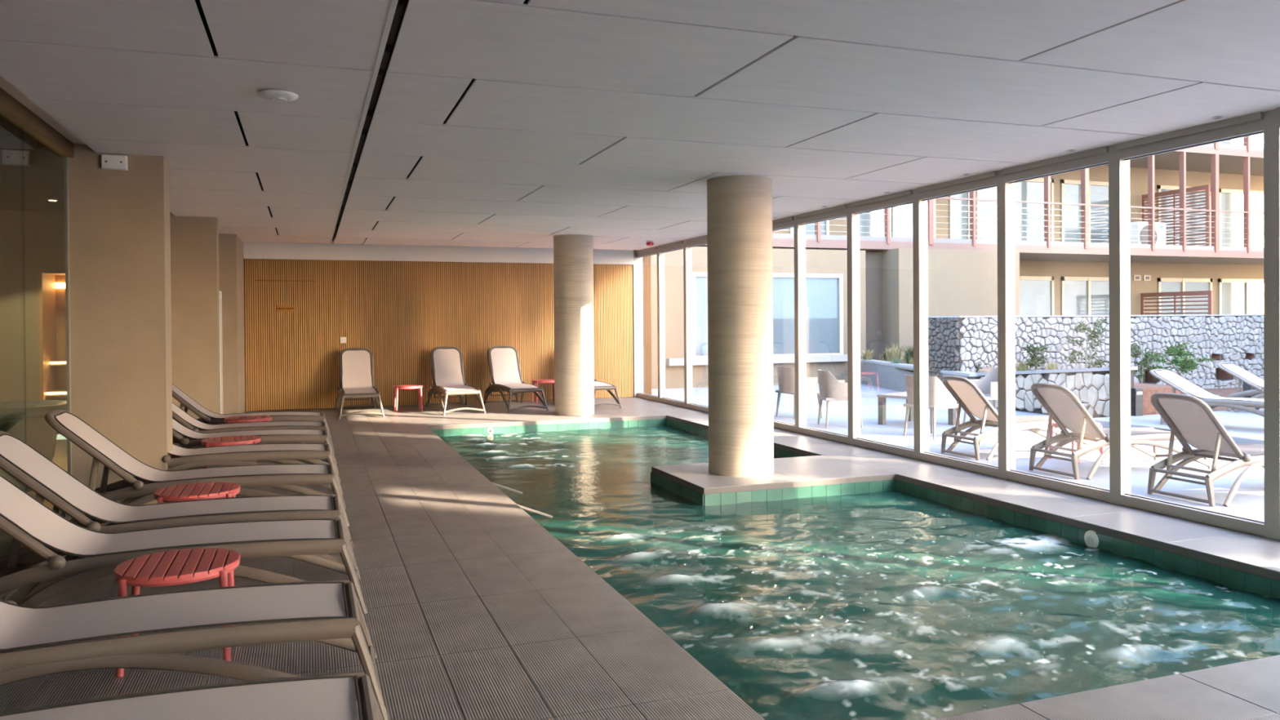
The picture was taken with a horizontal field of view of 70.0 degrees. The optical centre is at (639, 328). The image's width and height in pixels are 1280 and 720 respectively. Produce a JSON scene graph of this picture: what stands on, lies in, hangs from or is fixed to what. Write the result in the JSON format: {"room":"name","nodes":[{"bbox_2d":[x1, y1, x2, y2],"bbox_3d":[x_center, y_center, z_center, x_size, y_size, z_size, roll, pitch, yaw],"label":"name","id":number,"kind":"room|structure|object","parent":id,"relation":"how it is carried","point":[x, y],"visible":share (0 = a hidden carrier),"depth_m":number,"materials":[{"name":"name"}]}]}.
{"room":"indoor swimming pool","nodes":[
{"label":"indoor swimming pool","id":0,"kind":"room"},
{"bbox_2d":[0,209,65,400],"bbox_3d":[-6.157,0.102,5.268,4.410,3.200,12.500,-1,0,-20],"label":"wall","id":1,"kind":"structure","parent":0,"point":[31,242],"depth_m":11.11,"materials":[{"name":"brown paint"}]},
{"bbox_2d":[38,269,66,434],"bbox_3d":[-7.258,0.315,11.530,0.400,2.090,0.697,-1,0,-20],"label":"niche","id":2,"kind":"object","parent":1,"relation":"attached to","point":[51,286],"visible":0.5,"depth_m":11.53,"materials":[{"name":"brown wood"}]},
{"bbox_2d":[0,87,74,475],"bbox_3d":[-1.554,0.034,-0.627,0.070,2.765,15.880,-1,0,-20],"label":"door frame","id":3,"kind":"structure","parent":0,"point":[11,108],"depth_m":6.48,"materials":[{"name":"brown metal"}]},
{"bbox_2d":[244,249,651,411],"bbox_3d":[-3.595,-0.150,15.807,7.990,3.100,0.326,-1,0,-20],"label":"wall","id":4,"kind":"structure","parent":0,"point":[397,311],"depth_m":15.71,"materials":[{"name":"brown wood"}]},
{"bbox_2d":[256,280,315,410],"bbox_3d":[-5.740,0.268,14.849,0.892,2.090,0.075,-1,0,-20],"label":"door","id":5,"kind":"structure","parent":4,"relation":"in","point":[286,328],"depth_m":14.86,"materials":[{"name":"brown wood"}]},
{"bbox_2d":[340,337,346,342],"bbox_3d":[-4.913,0.190,15.145,0.090,0.100,0.017,-1,0,-20],"label":"switch plate","id":6,"kind":"object","parent":4,"relation":"attached to","point":[343,340],"visible":1,"depth_m":15.13,"materials":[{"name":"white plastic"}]},
{"bbox_2d":[243,239,633,264],"bbox_3d":[-3.236,-1.327,15.748,6.608,0.350,0.070,-1,0,-20],"label":"trim","id":7,"kind":"structure","parent":4,"relation":"attached to","point":[251,250],"depth_m":15.48,"materials":[{"name":"white paint"}]},
{"bbox_2d":[632,250,643,397],"bbox_3d":[-0.037,-0.084,16.924,0.180,2.700,0.049,-1,0,-20],"label":"trim","id":8,"kind":"structure","parent":4,"relation":"attached to","point":[637,262],"depth_m":16.90,"materials":[{"name":"paint"}]},
{"bbox_2d":[0,0,1279,249],"bbox_3d":[-1.529,-1.518,3.825,12.140,0.404,24.250,-1,0,-20],"label":"ceiling","id":9,"kind":"structure","parent":0,"point":[487,123],"depth_m":5.29,"materials":[{"name":"white"}]},
{"bbox_2d":[257,88,298,102],"bbox_3d":[-2.034,-1.305,5.138,0.216,0.043,0.216,-1,0,-20],"label":"ceiling disc","id":10,"kind":"object","parent":9,"relation":"attached to","point":[273,95],"visible":1,"depth_m":5.08,"materials":[{"name":"white plastic"}]},
{"bbox_2d":[331,225,337,240],"bbox_3d":[-4.598,-1.429,13.749,0.040,0.015,2.400,-1,0,-20],"label":"ceiling vent","id":11,"kind":"object","parent":9,"relation":"in","point":[335,236],"depth_m":13.70,"materials":[{"name":"grey"}]},
{"bbox_2d":[336,206,343,223],"bbox_3d":[-3.781,-1.417,11.492,0.040,0.015,1.800,-1,0,-20],"label":"ceiling vent","id":12,"kind":"object","parent":9,"relation":"in","point":[341,211],"depth_m":11.42,"materials":[{"name":"grey"}]},
{"bbox_2d":[341,182,351,205],"bbox_3d":[-3.108,-1.407,9.636,0.040,0.015,1.750,-1,0,-20],"label":"ceiling vent","id":13,"kind":"object","parent":9,"relation":"in","point":[348,186],"depth_m":9.55,"materials":[{"name":"grey"}]},
{"bbox_2d":[348,164,355,180],"bbox_3d":[-2.588,-1.399,8.202,0.040,0.015,0.800,-1,0,-20],"label":"ceiling vent","id":14,"kind":"object","parent":9,"relation":"in","point":[353,166],"depth_m":8.15,"materials":[{"name":"grey"}]},
{"bbox_2d":[353,132,365,162],"bbox_3d":[-2.180,-1.393,7.074,0.040,0.015,1.200,-1,0,-20],"label":"ceiling vent","id":15,"kind":"object","parent":9,"relation":"in","point":[362,135],"depth_m":6.95,"materials":[{"name":"grey"}]},
{"bbox_2d":[362,114,370,128],"bbox_3d":[-1.839,-1.388,6.133,0.040,0.015,0.400,-1,0,-20],"label":"ceiling vent","id":16,"kind":"object","parent":9,"relation":"in","point":[368,116],"depth_m":6.10,"materials":[{"name":"grey"}]},
{"bbox_2d":[368,72,382,110],"bbox_3d":[-1.558,-1.384,5.358,0.040,0.015,0.850,-1,0,-20],"label":"ceiling vent","id":17,"kind":"object","parent":9,"relation":"in","point":[380,76],"depth_m":5.29,"materials":[{"name":"grey"}]},
{"bbox_2d":[379,48,390,69],"bbox_3d":[-1.314,-1.381,4.686,0.040,0.015,0.320,-1,0,-20],"label":"ceiling vent","id":18,"kind":"object","parent":9,"relation":"in","point":[387,51],"depth_m":4.66,"materials":[{"name":"grey"}]},
{"bbox_2d":[386,4,403,44],"bbox_3d":[-1.119,-1.378,4.145,0.040,0.015,0.530,-1,0,-20],"label":"ceiling vent","id":19,"kind":"object","parent":9,"relation":"in","point":[399,8],"depth_m":4.10,"materials":[{"name":"grey"}]},
{"bbox_2d":[646,240,653,245],"bbox_3d":[0.160,-1.376,14.729,0.124,0.085,0.124,-1,0,-20],"label":"fire alarm","id":20,"kind":"object","parent":9,"relation":"attached to","point":[650,242],"visible":1,"depth_m":14.68,"materials":[{"name":"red plastic"}]},
{"bbox_2d":[1211,115,1223,119],"bbox_3d":[3.750,-1.371,5.936,0.068,0.006,0.067,-1,0,-20],"label":"recessed light","id":21,"kind":"object","parent":9,"relation":"in","point":[1217,117],"visible":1,"depth_m":5.93,"materials":[{"name":"silver metal"}]},
{"bbox_2d":[0,382,1279,719],"bbox_3d":[6.007,1.466,12.820,100.001,0.419,100.000,-1,0,-20],"label":"floor","id":22,"kind":"structure","parent":0,"point":[476,611],"depth_m":5.07,"materials":[{"name":"grey tile"}]},
{"bbox_2d":[0,400,66,492],"bbox_3d":[-5.422,1.004,7.507,1.360,0.750,1.088,-1,0,-20],"label":"tub","id":23,"kind":"object","parent":22,"relation":"on","point":[24,420],"visible":0.55,"depth_m":7.42,"materials":[{"name":"white plastic"}]},
{"bbox_2d":[67,143,173,505],"bbox_3d":[-4.022,-0.018,7.094,0.650,2.780,0.320,-1,0,-20],"label":"pillar","id":24,"kind":"structure","parent":22,"relation":"on","point":[119,230],"depth_m":6.95,"materials":[{"name":"paint"}]},
{"bbox_2d":[101,154,127,170],"bbox_3d":[-3.972,-1.257,6.907,0.170,0.104,0.054,-1,0,-20],"label":"emergency light","id":25,"kind":"object","parent":24,"relation":"attached to","point":[108,162],"visible":1,"depth_m":6.89,"materials":[{"name":"white plastic"}]},
{"bbox_2d":[113,547,240,677],"bbox_3d":[-1.945,1.184,3.859,0.472,0.401,0.476,-1,0,-20],"label":"side table","id":26,"kind":"object","parent":22,"relation":"on","point":[173,567],"visible":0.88,"depth_m":3.77,"materials":[{"name":"red plastic"}]},
{"bbox_2d":[0,431,359,600],"bbox_3d":[-2.543,0.965,5.072,1.852,0.864,0.696,-1,0,-20],"label":"sun lounger","id":27,"kind":"object","parent":22,"relation":"on","point":[66,493],"visible":0.62,"depth_m":4.95,"materials":[{"name":"brown plastic"}]},
{"bbox_2d":[0,475,367,614],"bbox_3d":[-2.296,0.968,4.390,1.852,0.864,0.696,-1,0,-20],"label":"sun lounger","id":28,"kind":"object","parent":22,"relation":"on","point":[302,540],"visible":0.87,"depth_m":4.31,"materials":[{"name":"brown plastic"}]},
{"bbox_2d":[0,671,382,719],"bbox_3d":[-1.511,0.980,2.223,1.852,0.864,0.696,-1,0,-20],"label":"sun lounger","id":29,"kind":"object","parent":22,"relation":"on","point":[346,695],"visible":1,"depth_m":2.49,"materials":[{"name":"brown plastic"}]},
{"bbox_2d":[0,579,388,719],"bbox_3d":[-1.867,0.975,3.206,1.852,0.864,0.696,-1,0,-20],"label":"sun lounger","id":30,"kind":"object","parent":22,"relation":"on","point":[263,613],"visible":0.96,"depth_m":3.16,"materials":[{"name":"brown plastic"}]},
{"bbox_2d":[169,212,220,418],"bbox_3d":[-5.475,-0.039,11.104,0.650,2.780,0.230,-1,0,-20],"label":"pillar","id":31,"kind":"structure","parent":22,"relation":"on","point":[194,241],"depth_m":11.02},
{"bbox_2d":[44,409,349,528],"bbox_3d":[-2.988,0.958,6.299,1.852,0.864,0.696,-1,0,-20],"label":"sun lounger","id":32,"kind":"object","parent":22,"relation":"on","point":[137,490],"visible":0.84,"depth_m":6.17,"materials":[{"name":"brown plastic"}]},
{"bbox_2d":[153,481,240,550],"bbox_3d":[-2.693,1.175,5.572,0.472,0.401,0.476,-1,0,-20],"label":"side table","id":33,"kind":"object","parent":22,"relation":"on","point":[201,491],"visible":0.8,"depth_m":5.49,"materials":[{"name":"red plastic"}]},
{"bbox_2d":[218,290,222,413],"bbox_3d":[-5.792,0.426,11.944,0.606,1.840,0.300,-1,0,-20],"label":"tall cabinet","id":34,"kind":"object","parent":22,"relation":"on","point":[220,291],"visible":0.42,"depth_m":11.99,"materials":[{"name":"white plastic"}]},
{"bbox_2d":[201,435,260,467],"bbox_3d":[-3.565,1.162,7.979,0.472,0.401,0.476,-1,0,-24],"label":"side table","id":35,"kind":"object","parent":22,"relation":"on","point":[231,440],"visible":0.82,"depth_m":7.88,"materials":[{"name":"red plastic"}]},
{"bbox_2d":[218,233,245,413],"bbox_3d":[-6.412,-0.054,13.795,0.720,2.780,1.589,-1,0,-20],"label":"pillar","id":36,"kind":"structure","parent":22,"relation":"on","point":[231,260],"depth_m":13.15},
{"bbox_2d":[149,443,342,494],"bbox_3d":[-3.409,0.952,7.460,1.852,0.864,0.696,-1,0,-20],"label":"sun lounger","id":37,"kind":"object","parent":22,"relation":"on","point":[184,458],"visible":0.51,"depth_m":7.38,"materials":[{"name":"brown plastic"}]},
{"bbox_2d":[223,415,271,444],"bbox_3d":[-4.195,1.152,9.793,0.472,0.401,0.476,-1,0,-20],"label":"side table","id":38,"kind":"object","parent":22,"relation":"on","point":[242,419],"visible":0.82,"depth_m":9.70,"materials":[{"name":"red plastic"}]},
{"bbox_2d":[172,383,333,447],"bbox_3d":[-4.441,0.936,10.309,1.852,0.864,0.696,-1,0,-20],"label":"sun lounger","id":39,"kind":"object","parent":22,"relation":"on","point":[211,418],"visible":0.48,"depth_m":10.25,"materials":[{"name":"brown plastic"}]},
{"bbox_2d":[172,402,336,459],"bbox_3d":[-4.059,0.942,9.256,1.852,0.864,0.696,-1,0,-20],"label":"sun lounger","id":40,"kind":"object","parent":22,"relation":"on","point":[179,415],"visible":0.38,"depth_m":9.21,"materials":[{"name":"brown plastic"}]},
{"bbox_2d":[172,417,338,473],"bbox_3d":[-3.793,0.946,8.522,1.852,0.864,0.696,-1,0,-20],"label":"sun lounger","id":41,"kind":"object","parent":22,"relation":"on","point":[191,438],"visible":0.44,"depth_m":8.49,"materials":[{"name":"brown plastic"}]},
{"bbox_2d":[333,347,384,418],"bbox_3d":[-4.411,0.825,14.328,0.696,1.022,1.736,-1,0,-20],"label":"sun lounger","id":42,"kind":"object","parent":22,"relation":"on","point":[356,364],"visible":1,"depth_m":14.81,"materials":[{"name":"brown plastic"}]},
{"bbox_2d":[392,384,423,412],"bbox_3d":[-3.712,1.110,14.637,0.472,0.401,0.476,-1,0,-20],"label":"side table","id":43,"kind":"object","parent":22,"relation":"on","point":[419,387],"visible":1,"depth_m":14.54,"materials":[{"name":"red plastic"}]},
{"bbox_2d":[425,346,485,415],"bbox_3d":[-3.002,0.812,14.764,0.696,1.022,1.736,-1,0,-22],"label":"sun lounger","id":44,"kind":"object","parent":22,"relation":"on","point":[446,362],"visible":1,"depth_m":15.23,"materials":[{"name":"brown plastic"}]},
{"bbox_2d":[483,345,548,412],"bbox_3d":[-2.083,0.803,15.096,0.696,1.022,1.736,-1,0,-23],"label":"sun lounger","id":45,"kind":"object","parent":22,"relation":"on","point":[504,360],"visible":0.99,"depth_m":15.55,"materials":[{"name":"brown plastic"}]},
{"bbox_2d":[531,378,555,404],"bbox_3d":[-1.634,1.086,15.815,0.472,0.401,0.476,-1,0,-20],"label":"side table","id":46,"kind":"object","parent":22,"relation":"on","point":[542,380],"visible":0.7,"depth_m":15.78,"materials":[{"name":"red plastic"}]},
{"bbox_2d":[553,234,594,416],"bbox_3d":[-1.004,-0.078,13.899,0.600,2.750,0.600,-1,0,-20],"label":"concrete column","id":47,"kind":"structure","parent":22,"relation":"on","point":[573,254],"depth_m":13.64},
{"bbox_2d":[594,378,622,408],"bbox_3d":[-0.897,0.791,15.506,0.696,1.022,1.736,-1,0,-20],"label":"sun lounger","id":48,"kind":"object","parent":22,"relation":"on","point":[598,385],"visible":0.27,"depth_m":14.85,"materials":[{"name":"brown plastic"}]},
{"bbox_2d":[635,246,665,402],"bbox_3d":[0.175,-0.081,16.360,0.125,2.700,1.156,-1,0,-20],"label":"window","id":49,"kind":"structure","parent":22,"relation":"on","point":[651,251],"depth_m":15.83,"materials":[{"name":"grey metal"}]},
{"bbox_2d":[657,240,692,408],"bbox_3d":[0.575,-0.075,15.256,0.125,2.700,1.193,-1,0,-20],"label":"window","id":50,"kind":"structure","parent":22,"relation":"on","point":[680,245],"depth_m":14.71,"materials":[{"name":"grey metal"}]},
{"bbox_2d":[684,235,708,413],"bbox_3d":[0.982,-0.069,14.134,0.125,2.700,1.193,-1,0,-20],"label":"window","id":51,"kind":"structure","parent":22,"relation":"on","point":[699,241],"depth_m":14.28,"materials":[{"name":"grey metal"}]},
{"bbox_2d":[706,174,773,476],"bbox_3d":[0.929,-0.049,8.473,0.600,2.750,0.600,-1,0,-20],"label":"concrete column","id":52,"kind":"structure","parent":22,"relation":"on","point":[740,207],"depth_m":8.21,"materials":[{"name":"concrete"}]},
{"bbox_2d":[772,215,806,433],"bbox_3d":[1.794,-0.057,11.891,0.125,2.700,1.193,-1,0,-20],"label":"window","id":53,"kind":"structure","parent":22,"relation":"on","point":[790,221],"depth_m":11.35,"materials":[{"name":"grey metal"}]},
{"bbox_2d":[775,365,822,419],"bbox_3d":[2.476,0.990,14.303,0.560,0.802,0.600,-1,1,-25],"label":"armchair","id":54,"kind":"object","parent":22,"relation":"on","point":[786,375],"visible":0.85,"depth_m":14.10,"materials":[{"name":"brown plastic"}]},
{"bbox_2d":[795,204,860,445],"bbox_3d":[2.201,-0.051,10.769,0.125,2.700,1.193,-1,0,-20],"label":"window","id":55,"kind":"structure","parent":22,"relation":"on","point":[842,211],"depth_m":10.23,"materials":[{"name":"grey metal"}]},
{"bbox_2d":[817,369,863,428],"bbox_3d":[2.854,0.996,13.115,0.560,0.802,0.600,0,0,-2],"label":"armchair","id":56,"kind":"object","parent":22,"relation":"on","point":[831,388],"visible":0.92,"depth_m":12.86,"materials":[{"name":"brown plastic"}]},
{"bbox_2d":[849,188,928,460],"bbox_3d":[2.607,-0.045,9.648,0.125,2.700,1.193,-1,0,-20],"label":"window","id":57,"kind":"structure","parent":22,"relation":"on","point":[919,207],"depth_m":9.11,"materials":[{"name":"grey metal"}]},
{"bbox_2d":[876,391,955,428],"bbox_3d":[4.002,1.167,13.209,0.800,0.440,0.800,-1,1,-40],"label":"table","id":58,"kind":"object","parent":22,"relation":"on","point":[882,397],"visible":0.46,"depth_m":13.20,"materials":[{"name":"brown plastic"}]},
{"bbox_2d":[860,358,981,404],"bbox_3d":[5.644,1.043,19.111,0.290,0.570,6.467,0,0,-4],"label":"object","id":59,"kind":"object","parent":22,"relation":"on","point":[877,373],"visible":0.54,"depth_m":19.99,"materials":[{"name":"grey"}]},
{"bbox_2d":[860,349,875,361],"bbox_3d":[5.436,0.656,21.710,0.615,0.385,0.567,-1,0,-20],"label":"grass tuft","id":60,"kind":"object","parent":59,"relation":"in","point":[868,356],"visible":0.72,"depth_m":21.69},
{"bbox_2d":[903,374,962,439],"bbox_3d":[3.789,1.000,11.853,0.560,0.802,0.600,-1,1,-30],"label":"armchair","id":61,"kind":"object","parent":22,"relation":"on","point":[939,397],"visible":0.62,"depth_m":11.58,"materials":[{"name":"brown plastic"}]},
{"bbox_2d":[650,133,1263,389],"bbox_3d":[16.415,-5.290,29.265,39.100,12.920,15.700,-1,0,-20],"label":"apartment building","id":62,"kind":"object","parent":22,"relation":"on","point":[1062,247],"visible":0.38,"depth_m":25.71,"materials":[{"name":"brown"}]},
{"bbox_2d":[1133,275,1140,280],"bbox_3d":[15.680,-1.606,28.843,0.280,0.170,0.030,-1,0,-20],"label":"vent","id":63,"kind":"object","parent":62,"relation":"attached to","point":[1135,277],"depth_m":28.82,"materials":[{"name":"beige"}]},
{"bbox_2d":[1142,275,1151,280],"bbox_3d":[16.074,-1.610,28.986,0.280,0.170,0.030,-1,0,-20],"label":"vent","id":64,"kind":"object","parent":62,"relation":"attached to","point":[1145,277],"depth_m":28.96,"materials":[{"name":"beige"}]},
{"bbox_2d":[1129,221,1165,244],"bbox_3d":[15.179,-2.716,27.377,1.100,0.920,0.435,-1,0,-20],"label":"air conditioner","id":65,"kind":"object","parent":62,"relation":"on","point":[1135,238],"visible":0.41,"depth_m":27.17,"materials":[{"name":"white"}]},
{"bbox_2d":[1139,225,1157,244],"bbox_3d":[15.097,-2.733,27.132,0.680,0.680,0.030,-1,0,-20],"label":"fan grille","id":66,"kind":"object","parent":65,"relation":"attached to","point":[1144,231],"depth_m":27.07,"materials":[{"name":"grey"}]},
{"bbox_2d":[1142,184,1210,245],"bbox_3d":[16.216,-3.281,27.726,0.060,1.850,2.280,-1,0,-20],"label":"screen","id":67,"kind":"object","parent":62,"relation":"attached to","point":[1206,188],"visible":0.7,"depth_m":27.29,"materials":[{"name":"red metal"}]},
{"bbox_2d":[1140,290,1213,315],"bbox_3d":[16.202,-0.250,27.673,0.060,1.730,2.400,-1,0,-20],"label":"screen","id":68,"kind":"object","parent":62,"relation":"attached to","point":[1210,293],"visible":0.38,"depth_m":27.59,"materials":[{"name":"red metal"}]},
{"bbox_2d":[916,169,1015,479],"bbox_3d":[3.014,-0.039,8.526,0.125,2.700,1.193,-1,0,-20],"label":"window","id":69,"kind":"structure","parent":22,"relation":"on","point":[1005,191],"depth_m":7.99,"materials":[{"name":"grey metal"}]},
{"bbox_2d":[963,368,1016,422],"bbox_3d":[5.010,0.981,13.093,0.560,0.802,0.600,0,0,-10],"label":"armchair","id":70,"kind":"object","parent":22,"relation":"on","point":[988,385],"visible":0.3,"depth_m":13.36,"materials":[{"name":"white plastic"}]},
{"bbox_2d":[941,375,1100,460],"bbox_3d":[4.294,0.969,10.389,1.805,0.912,0.696,-1,0,-20],"label":"sun lounger","id":71,"kind":"object","parent":22,"relation":"on","point":[968,396],"visible":0.66,"depth_m":10.21,"materials":[{"name":"brown plastic"}]},
{"bbox_2d":[896,368,1182,415],"bbox_3d":[6.327,1.094,17.742,1.837,0.480,8.829,-1,0,-13],"label":"soil","id":72,"kind":"object","parent":22,"relation":"on","point":[1148,389],"visible":0.02,"depth_m":13.57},
{"bbox_2d":[878,353,884,360],"bbox_3d":[5.797,0.708,21.870,0.315,0.274,0.277,0,0,-1],"label":"grass tuft","id":73,"kind":"object","parent":72,"relation":"on","point":[881,357],"visible":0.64,"depth_m":21.83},
{"bbox_2d":[880,350,888,360],"bbox_3d":[5.905,0.669,21.841,0.476,0.330,0.462,-1,0,-20],"label":"grass tuft","id":74,"kind":"object","parent":72,"relation":"on","point":[883,353],"visible":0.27,"depth_m":21.79,"materials":[{"name":"green plant"}]},
{"bbox_2d":[882,346,904,361],"bbox_3d":[5.857,0.628,21.212,0.548,0.423,0.572,-1,0,-20],"label":"grass tuft","id":75,"kind":"object","parent":72,"relation":"on","point":[889,352],"visible":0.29,"depth_m":21.16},
{"bbox_2d":[888,342,902,362],"bbox_3d":[5.849,0.568,20.872,0.403,0.570,0.478,-1,0,-20],"label":"grass tuft","id":76,"kind":"object","parent":72,"relation":"on","point":[895,354],"visible":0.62,"depth_m":20.82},
{"bbox_2d":[887,357,904,364],"bbox_3d":[5.571,0.717,19.893,0.429,0.271,0.332,0,1,34],"label":"agave","id":77,"kind":"object","parent":72,"relation":"on","point":[894,362],"visible":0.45,"depth_m":19.83,"materials":[{"name":"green plant"}]},
{"bbox_2d":[897,344,913,364],"bbox_3d":[5.964,0.582,20.053,0.690,0.533,0.706,0,0,20],"label":"grass tuft","id":78,"kind":"object","parent":72,"relation":"on","point":[908,353],"visible":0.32,"depth_m":19.98,"materials":[{"name":"green plant"}]},
{"bbox_2d":[977,367,995,373],"bbox_3d":[6.328,0.824,16.598,0.461,0.257,0.340,-1,0,-20],"label":"boulder","id":79,"kind":"object","parent":72,"relation":"on","point":[985,369],"visible":0.27,"depth_m":16.54,"materials":[{"name":"stone"}]},
{"bbox_2d":[1015,360,1029,374],"bbox_3d":[6.938,0.714,16.539,0.345,0.331,0.312,0,0,21],"label":"grass tuft","id":80,"kind":"object","parent":72,"relation":"on","point":[1020,366],"visible":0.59,"depth_m":16.52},
{"bbox_2d":[1021,343,1048,370],"bbox_3d":[7.138,0.566,16.496,0.500,0.606,0.547,0,0,22],"label":"leafy shrub","id":81,"kind":"object","parent":72,"relation":"on","point":[1034,362],"visible":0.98,"depth_m":16.47,"materials":[{"name":"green plant"}]},
{"bbox_2d":[1043,360,1062,369],"bbox_3d":[7.153,0.717,15.873,0.340,0.331,0.324,0,1,29],"label":"grass tuft","id":82,"kind":"object","parent":72,"relation":"on","point":[1052,366],"visible":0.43,"depth_m":15.86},
{"bbox_2d":[974,366,1137,417],"bbox_3d":[6.543,0.950,14.639,0.442,0.815,2.960,-1,0,-20],"label":"wall","id":83,"kind":"structure","parent":22,"relation":"on","point":[1091,386],"depth_m":13.90,"materials":[{"name":"grey"}]},
{"bbox_2d":[1002,144,1130,505],"bbox_3d":[3.420,-0.033,7.404,0.125,2.700,1.193,-1,0,-20],"label":"window","id":84,"kind":"structure","parent":22,"relation":"on","point":[1118,169],"depth_m":6.87,"materials":[{"name":"grey metal"}]},
{"bbox_2d":[1048,421,1103,463],"bbox_3d":[4.672,1.209,9.804,0.476,0.401,0.472,-1,0,-20],"label":"side table","id":85,"kind":"object","parent":22,"relation":"on","point":[1053,423],"visible":0.28,"depth_m":9.79,"materials":[{"name":"red plastic"}]},
{"bbox_2d":[928,314,1263,388],"bbox_3d":[10.787,0.501,19.106,11.033,1.580,1.328,-1,0,-20],"label":"wall","id":86,"kind":"structure","parent":22,"relation":"on","point":[955,343],"depth_m":17.82,"materials":[{"name":"grey"}]},
{"bbox_2d":[1028,382,1211,479],"bbox_3d":[4.777,0.976,9.171,1.805,0.912,0.696,-1,0,-20],"label":"sun lounger","id":87,"kind":"object","parent":22,"relation":"on","point":[1063,406],"visible":0.79,"depth_m":9.00,"materials":[{"name":"brown plastic"}]},
{"bbox_2d":[1093,408,1264,444],"bbox_3d":[11.633,1.289,12.332,9.550,0.100,4.850,-1,0,-20],"label":"platform","id":88,"kind":"object","parent":22,"relation":"on","point":[1244,427],"visible":0.4,"depth_m":12.25,"materials":[{"name":"grey"}]},
{"bbox_2d":[1130,387,1142,416],"bbox_3d":[7.210,1.088,13.305,0.140,0.450,0.144,-1,0,-20],"label":"bollard light","id":89,"kind":"object","parent":88,"relation":"on","point":[1136,393],"visible":0.81,"depth_m":13.25,"materials":[{"name":"black metal"}]},
{"bbox_2d":[1150,368,1264,424],"bbox_3d":[7.593,0.921,11.716,0.696,0.737,1.943,-1,1,-32],"label":"sun lounger","id":90,"kind":"object","parent":88,"relation":"on","point":[1180,384],"visible":0.64,"depth_m":11.99,"materials":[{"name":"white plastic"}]},
{"bbox_2d":[1217,362,1263,412],"bbox_3d":[9.513,0.894,13.316,0.696,0.737,1.943,-1,1,-32],"label":"sun lounger","id":91,"kind":"object","parent":88,"relation":"on","point":[1235,371],"visible":0.64,"depth_m":13.76,"materials":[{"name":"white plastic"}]},
{"bbox_2d":[1117,109,1279,540],"bbox_3d":[3.826,-0.027,6.283,0.125,2.700,1.193,-1,0,-20],"label":"window","id":92,"kind":"structure","parent":22,"relation":"on","point":[1267,122],"depth_m":5.79,"materials":[{"name":"grey metal"}]},
{"bbox_2d":[1146,392,1264,506],"bbox_3d":[5.260,0.982,7.899,1.805,0.912,0.696,-1,0,-20],"label":"sun lounger","id":93,"kind":"object","parent":22,"relation":"on","point":[1188,418],"visible":0.91,"depth_m":7.68,"materials":[{"name":"brown plastic"}]},
{"bbox_2d":[1194,386,1263,411],"bbox_3d":[11.246,1.277,16.776,7.250,0.060,3.370,-1,0,-20],"label":"flower bed","id":94,"kind":"object","parent":22,"relation":"on","point":[1224,392],"visible":0.02,"depth_m":17.81,"materials":[{"name":"red soil"}]},
{"bbox_2d":[1063,318,1107,368],"bbox_3d":[8.150,0.542,16.645,0.852,1.478,0.551,0,0,-1],"label":"sapling","id":95,"kind":"object","parent":94,"relation":"on","point":[1091,336],"visible":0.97,"depth_m":16.63,"materials":[{"name":"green plant"}]},
{"bbox_2d":[1130,340,1162,383],"bbox_3d":[8.738,0.737,15.957,0.689,1.091,0.510,-1,0,-20],"label":"sapling","id":96,"kind":"object","parent":94,"relation":"on","point":[1138,351],"visible":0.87,"depth_m":15.91,"materials":[{"name":"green plant"}]},
{"bbox_2d":[1144,341,1216,379],"bbox_3d":[10.005,0.753,17.080,1.346,1.039,0.744,0,0,-2],"label":"sapling","id":97,"kind":"object","parent":94,"relation":"on","point":[1180,359],"visible":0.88,"depth_m":17.02,"materials":[{"name":"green plant"}]},
{"bbox_2d":[1243,382,1256,397],"bbox_3d":[10.485,1.081,15.715,0.140,0.380,0.144,-1,0,-20],"label":"bollard light","id":98,"kind":"object","parent":94,"relation":"on","point":[1246,387],"visible":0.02,"depth_m":15.71,"materials":[{"name":"black metal"}]},
{"bbox_2d":[1276,106,1279,126],"bbox_3d":[4.233,-0.021,5.161,0.125,2.700,1.193,-1,0,-20],"label":"window","id":99,"kind":"structure","parent":22,"relation":"on","point":[1277,108],"depth_m":5.68,"materials":[{"name":"grey metal"}]},
{"bbox_2d":[431,418,1279,599],"bbox_3d":[0.460,2.006,8.322,3.745,1.250,10.246,-1,0,-20],"label":"pool edge","id":100,"kind":"structure","parent":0,"point":[1226,576],"depth_m":7.69,"materials":[{"name":"green tile"}]},
{"bbox_2d":[487,427,493,434],"bbox_3d":[-2.078,1.419,12.704,0.090,0.090,0.030,-1,0,-20],"label":"inlet","id":101,"kind":"object","parent":100,"relation":"attached to","point":[490,430],"visible":1,"depth_m":12.70,"materials":[{"name":"white plastic"}]},
{"bbox_2d":[439,425,1279,719],"bbox_3d":[0.456,1.472,8.308,3.498,0.054,9.988,-1,0,-20],"label":"pool water","id":102,"kind":"object","parent":100,"relation":"in","point":[1113,619],"visible":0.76,"depth_m":5.18,"materials":[{"name":"liquid"}]},
{"bbox_2d":[684,536,1057,707],"bbox_3d":[1.401,1.486,5.293,2.192,0.022,2.853,-1,1,-31],"label":"bubbles","id":103,"kind":"object","parent":102,"relation":"on","point":[915,536],"visible":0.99,"depth_m":5.10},
{"bbox_2d":[1084,530,1098,547],"bbox_3d":[3.066,1.434,6.213,0.030,0.124,0.124,-1,0,-20],"label":"inlet","id":104,"kind":"object","parent":100,"relation":"attached to","point":[1091,538],"visible":0.98,"depth_m":6.20,"materials":[{"name":"white plastic"}]},
{"bbox_3d":[0.465,2.706,8.327,3.705,0.150,10.206,-1,0,-20],"label":"floor","id":105,"kind":"structure","parent":0,"visible":0},
{"bbox_2d":[492,482,552,517],"bbox_3d":[-0.783,2.009,7.848,0.855,1.269,1.244,-1,0,-20],"label":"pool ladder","id":106,"kind":"structure","parent":105,"relation":"on","point":[495,484],"depth_m":7.25,"materials":[{"name":"silver metal"}]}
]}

